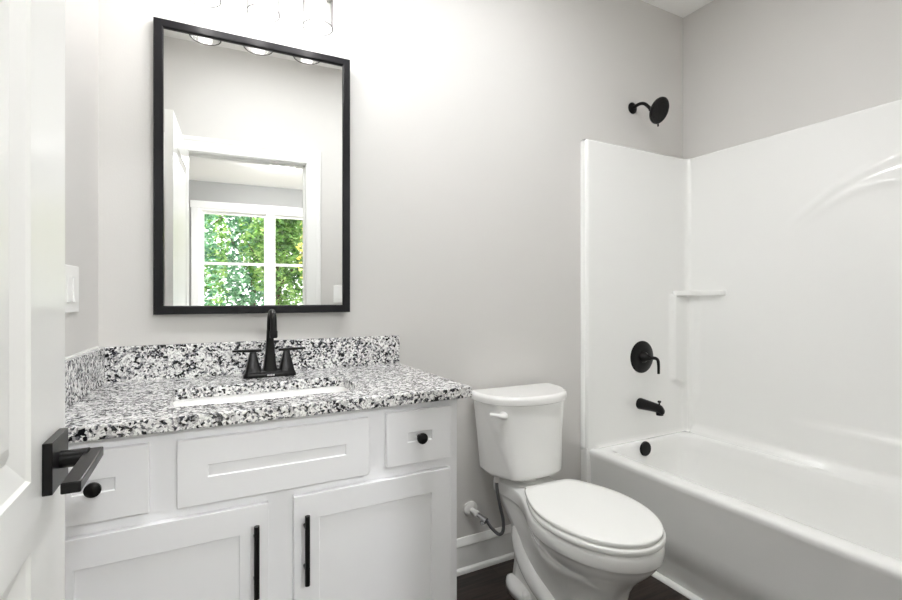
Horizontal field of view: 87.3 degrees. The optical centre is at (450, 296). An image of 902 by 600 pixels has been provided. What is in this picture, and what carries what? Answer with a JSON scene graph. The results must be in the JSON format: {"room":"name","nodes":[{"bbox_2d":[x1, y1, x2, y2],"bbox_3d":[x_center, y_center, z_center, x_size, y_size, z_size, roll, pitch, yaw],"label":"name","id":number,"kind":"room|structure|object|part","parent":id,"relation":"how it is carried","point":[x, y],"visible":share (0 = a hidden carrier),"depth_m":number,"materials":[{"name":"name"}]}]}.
{"room":"bathroom","nodes":[
{"label":"bathroom","id":0,"kind":"room"},
{"bbox_2d":[65,0,97,356],"bbox_3d":[-0.771,-0.208,0.662,0.100,2.736,1.619,0,0,-24],"label":"wall","id":1,"kind":"structure","parent":0,"point":[81,16],"depth_m":1.27,"materials":[{"name":"white paint"}]},
{"bbox_2d":[65,264,78,312],"bbox_3d":[-0.941,-0.020,1.174,0.010,0.117,0.116,0,0,-24],"label":"light switch","id":2,"kind":"object","parent":1,"relation":"attached to","point":[71,272],"visible":0.83,"depth_m":1.17,"materials":[{"name":"white plastic"}]},
{"bbox_2d":[98,0,682,538],"bbox_3d":[0.091,-0.208,2.084,2.907,2.736,0.100,0,0,-28],"label":"wall","id":3,"kind":"structure","parent":0,"point":[470,119],"depth_m":1.98,"materials":[{"name":"white paint"}]},
{"bbox_2d":[99,335,398,382],"bbox_3d":[-0.629,0.203,1.634,0.958,0.107,0.020,0,0,-28],"label":"backsplash","id":4,"kind":"structure","parent":3,"relation":"attached to","point":[164,361],"depth_m":1.56,"materials":[{"name":"stone"}]},
{"bbox_2d":[153,16,349,314],"bbox_3d":[-0.650,-0.407,1.608,0.614,0.924,0.024,0,0,-26],"label":"wall mirror","id":5,"kind":"object","parent":3,"relation":"attached to","point":[251,136],"visible":1,"depth_m":1.58,"materials":[{"name":"black mirror"}]},
{"bbox_2d":[189,0,332,35],"bbox_3d":[-0.617,-1.019,1.542,0.500,0.242,0.195,0,0,-28],"label":"vanity light","id":6,"kind":"object","parent":3,"relation":"attached to","point":[317,7],"visible":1,"depth_m":1.56,"materials":[{"name":"clear glass"}]},
{"bbox_3d":[-0.595,-0.966,1.501,0.047,0.101,0.047,0,0,-28],"label":"bulb","id":7,"kind":"part","parent":6,"relation":"part of","materials":[{"name":"white glass"}]},
{"bbox_3d":[-0.445,-0.966,1.580,0.047,0.101,0.047,0,0,-28],"label":"bulb","id":8,"kind":"part","parent":6,"relation":"part of","materials":[{"name":"white glass"}]},
{"bbox_2d":[464,476,504,535],"bbox_3d":[0.137,0.855,1.972,0.174,0.240,0.070,0,0,39],"label":"water supply valve","id":9,"kind":"object","parent":3,"relation":"attached to","point":[470,508],"visible":0.99,"depth_m":1.94,"materials":[{"name":"silver metal"}]},
{"bbox_2d":[457,524,513,575],"bbox_3d":[0.208,1.089,2.075,1.003,0.142,0.026,0,0,-28],"label":"baseboard","id":10,"kind":"structure","parent":3,"relation":"attached to","point":[484,549],"depth_m":2.04,"materials":[{"name":"white paint"}]},
{"bbox_2d":[628,96,668,126],"bbox_3d":[1.002,-0.939,2.397,0.128,0.162,0.196,0,0,-28],"label":"showerhead","id":11,"kind":"object","parent":3,"relation":"attached to","point":[659,109],"visible":1,"depth_m":2.34,"materials":[{"name":"black metal"}]},
{"bbox_3d":[0.980,-0.972,2.426,0.017,0.064,0.118,0,0,-28],"label":"arm","id":12,"kind":"part","parent":11,"relation":"part of","materials":[{"name":"black metal"}]},
{"bbox_2d":[651,571,702,599],"bbox_3d":[1.028,1.151,1.622,0.018,0.018,1.537,0,0,-28],"label":"trim","id":13,"kind":"structure","parent":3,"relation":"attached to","point":[660,577],"depth_m":1.88,"materials":[{"name":"white wood"}]},
{"bbox_2d":[457,559,689,599],"bbox_3d":[0.451,1.190,1.296,3.007,0.060,1.830,0,0,-28],"label":"floor","id":14,"kind":"structure","parent":0,"point":[488,583],"depth_m":1.89,"materials":[{"name":"brown wood"}]},
{"bbox_2d":[65,399,456,599],"bbox_3d":[-0.523,0.724,1.357,0.956,0.873,0.607,0,0,-28],"label":"vanity cabinet","id":15,"kind":"object","parent":14,"relation":"on","point":[357,504],"visible":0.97,"depth_m":1.12,"materials":[{"name":"white paint"}]},
{"bbox_3d":[-0.713,0.382,0.943,0.030,0.030,0.030,0,0,-28],"label":"knob","id":16,"kind":"part","parent":15,"relation":"part of","materials":[{"name":"black metal"}]},
{"bbox_3d":[-0.723,0.382,0.959,0.189,0.144,0.018,0,0,-28],"label":"drawer","id":17,"kind":"part","parent":15,"relation":"part of","materials":[{"name":"white paint"}]},
{"bbox_3d":[-0.619,0.763,1.014,0.426,0.564,0.018,0,0,-28],"label":"door","id":18,"kind":"part","parent":15,"relation":"part of","materials":[{"name":"white paint"}]},
{"bbox_3d":[-0.443,0.599,1.077,0.012,0.163,0.036,0,0,-28],"label":"bar pull","id":19,"kind":"part","parent":15,"relation":"part of","materials":[{"name":"black metal"}]},
{"bbox_2d":[65,335,471,442],"bbox_3d":[-0.514,0.216,1.378,0.993,0.141,0.580,0,0,-28],"label":"countertop","id":20,"kind":"structure","parent":15,"relation":"on","point":[114,391],"depth_m":1.36,"materials":[{"name":"stone"}]},
{"bbox_2d":[173,386,349,406],"bbox_3d":[-0.505,0.354,1.316,0.528,0.133,0.306,0,0,-28],"label":"sink","id":21,"kind":"object","parent":20,"relation":"in","point":[296,392],"visible":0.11,"depth_m":1.42,"materials":[{"name":"white ceramic"}]},
{"bbox_2d":[232,309,305,378],"bbox_3d":[-0.571,0.147,1.505,0.224,0.219,0.128,0,0,-28],"label":"faucet","id":22,"kind":"object","parent":20,"relation":"on","point":[286,367],"visible":1,"depth_m":1.52,"materials":[{"name":"black metal"}]},
{"bbox_3d":[-0.650,0.172,1.506,0.086,0.009,0.020,0,0,-28],"label":"lever","id":23,"kind":"part","parent":22,"relation":"part of","materials":[{"name":"black metal"}]},
{"bbox_3d":[-0.634,0.208,1.514,0.047,0.064,0.047,0,0,-28],"label":"handle","id":24,"kind":"part","parent":22,"relation":"part of","materials":[{"name":"black metal"}]},
{"bbox_3d":[-0.589,0.173,1.538,0.043,0.134,0.043,0,0,-28],"label":"spout","id":25,"kind":"part","parent":22,"relation":"part of","materials":[{"name":"black metal"}]},
{"bbox_3d":[-0.544,0.208,1.562,0.047,0.064,0.047,0,0,-28],"label":"handle","id":26,"kind":"part","parent":22,"relation":"part of","materials":[{"name":"black metal"}]},
{"bbox_3d":[-0.528,0.172,1.570,0.086,0.009,0.020,0,0,-28],"label":"lever","id":27,"kind":"part","parent":22,"relation":"part of","materials":[{"name":"black metal"}]},
{"bbox_3d":[-0.405,0.385,1.127,0.429,0.146,0.018,0,0,-28],"label":"false drawer","id":28,"kind":"part","parent":15,"relation":"part of","materials":[{"name":"white paint"}]},
{"bbox_3d":[-0.345,0.600,1.129,0.012,0.164,0.036,0,0,-28],"label":"bar pull","id":29,"kind":"part","parent":15,"relation":"part of","materials":[{"name":"black metal"}]},
{"bbox_3d":[-0.192,0.762,1.240,0.424,0.565,0.018,0,0,-28],"label":"door","id":30,"kind":"part","parent":15,"relation":"part of","materials":[{"name":"white paint"}]},
{"bbox_3d":[-0.088,0.379,1.295,0.190,0.143,0.018,0,0,-28],"label":"drawer","id":31,"kind":"part","parent":15,"relation":"part of","materials":[{"name":"white paint"}]},
{"bbox_3d":[-0.080,0.380,1.277,0.030,0.030,0.030,0,0,-28],"label":"knob","id":32,"kind":"part","parent":15,"relation":"part of","materials":[{"name":"black metal"}]},
{"bbox_2d":[471,383,665,599],"bbox_3d":[0.430,0.777,1.742,0.421,0.768,0.763,0,0,-26],"label":"toilet","id":33,"kind":"object","parent":14,"relation":"on","point":[572,539],"visible":0.99,"depth_m":1.71,"materials":[{"name":"white ceramic"}]},
{"bbox_3d":[0.185,0.466,1.846,0.070,0.025,0.031,0,0,-11],"label":"handle","id":34,"kind":"part","parent":33,"relation":"part of","materials":[{"name":"white plastic"}]},
{"bbox_3d":[0.315,0.581,1.982,0.395,0.311,0.220,0,0,-26],"label":"tank","id":35,"kind":"part","parent":33,"relation":"part of","materials":[{"name":"white ceramic"}]},
{"bbox_3d":[0.317,0.411,1.979,0.421,0.037,0.237,0,0,-26],"label":"tank lid","id":36,"kind":"part","parent":33,"relation":"part of","materials":[{"name":"white ceramic"}]},
{"bbox_3d":[0.440,0.961,1.722,0.385,0.398,0.717,0,0,-26],"label":"bowl","id":37,"kind":"part","parent":33,"relation":"part of","materials":[{"name":"white ceramic"}]},
{"bbox_3d":[0.484,0.731,1.628,0.374,0.016,0.500,0,0,-26],"label":"seat lid","id":38,"kind":"part","parent":33,"relation":"part of","materials":[{"name":"white plastic"}]},
{"bbox_3d":[0.489,0.752,1.620,0.384,0.019,0.493,0,0,-26],"label":"seat","id":39,"kind":"part","parent":33,"relation":"part of","materials":[{"name":"white plastic"}]},
{"bbox_2d":[580,99,901,492],"bbox_3d":[1.346,0.198,1.782,0.766,1.925,1.604,0,0,-28],"label":"shower surround","id":40,"kind":"object","parent":14,"relation":"on","point":[762,277],"visible":0.97,"depth_m":2.28,"materials":[{"name":"white plastic"}]},
{"bbox_2d":[630,341,659,373],"bbox_3d":[1.009,0.310,2.410,0.166,0.166,0.092,0,0,-28],"label":"shower valve","id":41,"kind":"object","parent":40,"relation":"attached to","point":[641,357],"visible":1,"depth_m":2.42,"materials":[{"name":"black metal"}]},
{"bbox_3d":[1.028,0.344,2.394,0.055,0.088,0.021,0,0,36],"label":"lever","id":42,"kind":"part","parent":41,"relation":"part of","materials":[{"name":"black metal"}]},
{"bbox_2d":[636,398,664,415],"bbox_3d":[1.008,0.548,2.381,0.059,0.071,0.141,0,0,-28],"label":"tub spout","id":43,"kind":"object","parent":40,"relation":"attached to","point":[643,404],"visible":1,"depth_m":2.36,"materials":[{"name":"black metal"}]},
{"bbox_2d":[673,290,724,295],"bbox_3d":[1.307,-0.021,2.498,0.120,0.026,0.218,0,0,-28],"label":"corner shelf","id":44,"kind":"object","parent":40,"relation":"attached to","point":[675,292],"depth_m":2.53,"materials":[{"name":"white plastic"}]},
{"bbox_2d":[589,431,901,599],"bbox_3d":[1.344,0.946,1.783,0.728,0.428,1.527,0,0,-28],"label":"bathtub","id":45,"kind":"object","parent":14,"relation":"on","point":[738,522],"visible":0.93,"depth_m":1.83,"materials":[{"name":"white plastic"}]},
{"bbox_3d":[0.987,0.769,2.397,0.074,0.074,0.014,0,0,-28],"label":"overflow plate","id":46,"kind":"part","parent":45,"relation":"part of","materials":[{"name":"black metal"}]},
{"bbox_2d":[641,0,712,17],"bbox_3d":[0.451,-1.616,1.296,3.007,0.080,1.830,0,0,-28],"label":"ceiling","id":47,"kind":"structure","parent":0,"point":[681,8],"depth_m":2.56,"materials":[{"name":"white paint"}]},
{"bbox_2d":[683,0,901,158],"bbox_3d":[1.737,-0.208,1.971,0.100,2.736,1.637,0,0,-28],"label":"wall","id":48,"kind":"structure","parent":0,"point":[753,70],"depth_m":2.23,"materials":[{"name":"white paint"}]},
{"bbox_3d":[0.861,-0.208,0.546,2.782,2.736,0.118,0,0,-28],"label":"wall","id":49,"kind":"structure","parent":0,"visible":0},
{"bbox_2d":[0,0,103,599],"bbox_3d":[-0.410,0.133,0.362,0.145,2.034,0.730,0,0,-28],"label":"door","id":50,"kind":"structure","parent":49,"relation":"in","point":[35,456],"depth_m":0.56,"materials":[{"name":"white paint"}]},
{"bbox_3d":[-0.526,0.217,0.629,0.010,0.066,0.082,0,0,-28],"label":"lever handle","id":51,"kind":"part","parent":50,"relation":"part of","materials":[{"name":"black metal"}]},
{"bbox_3d":[-0.463,0.216,0.598,0.019,0.013,0.142,0,0,-28],"label":"lever","id":52,"kind":"part","parent":50,"relation":"part of","materials":[{"name":"black metal"}]}
]}

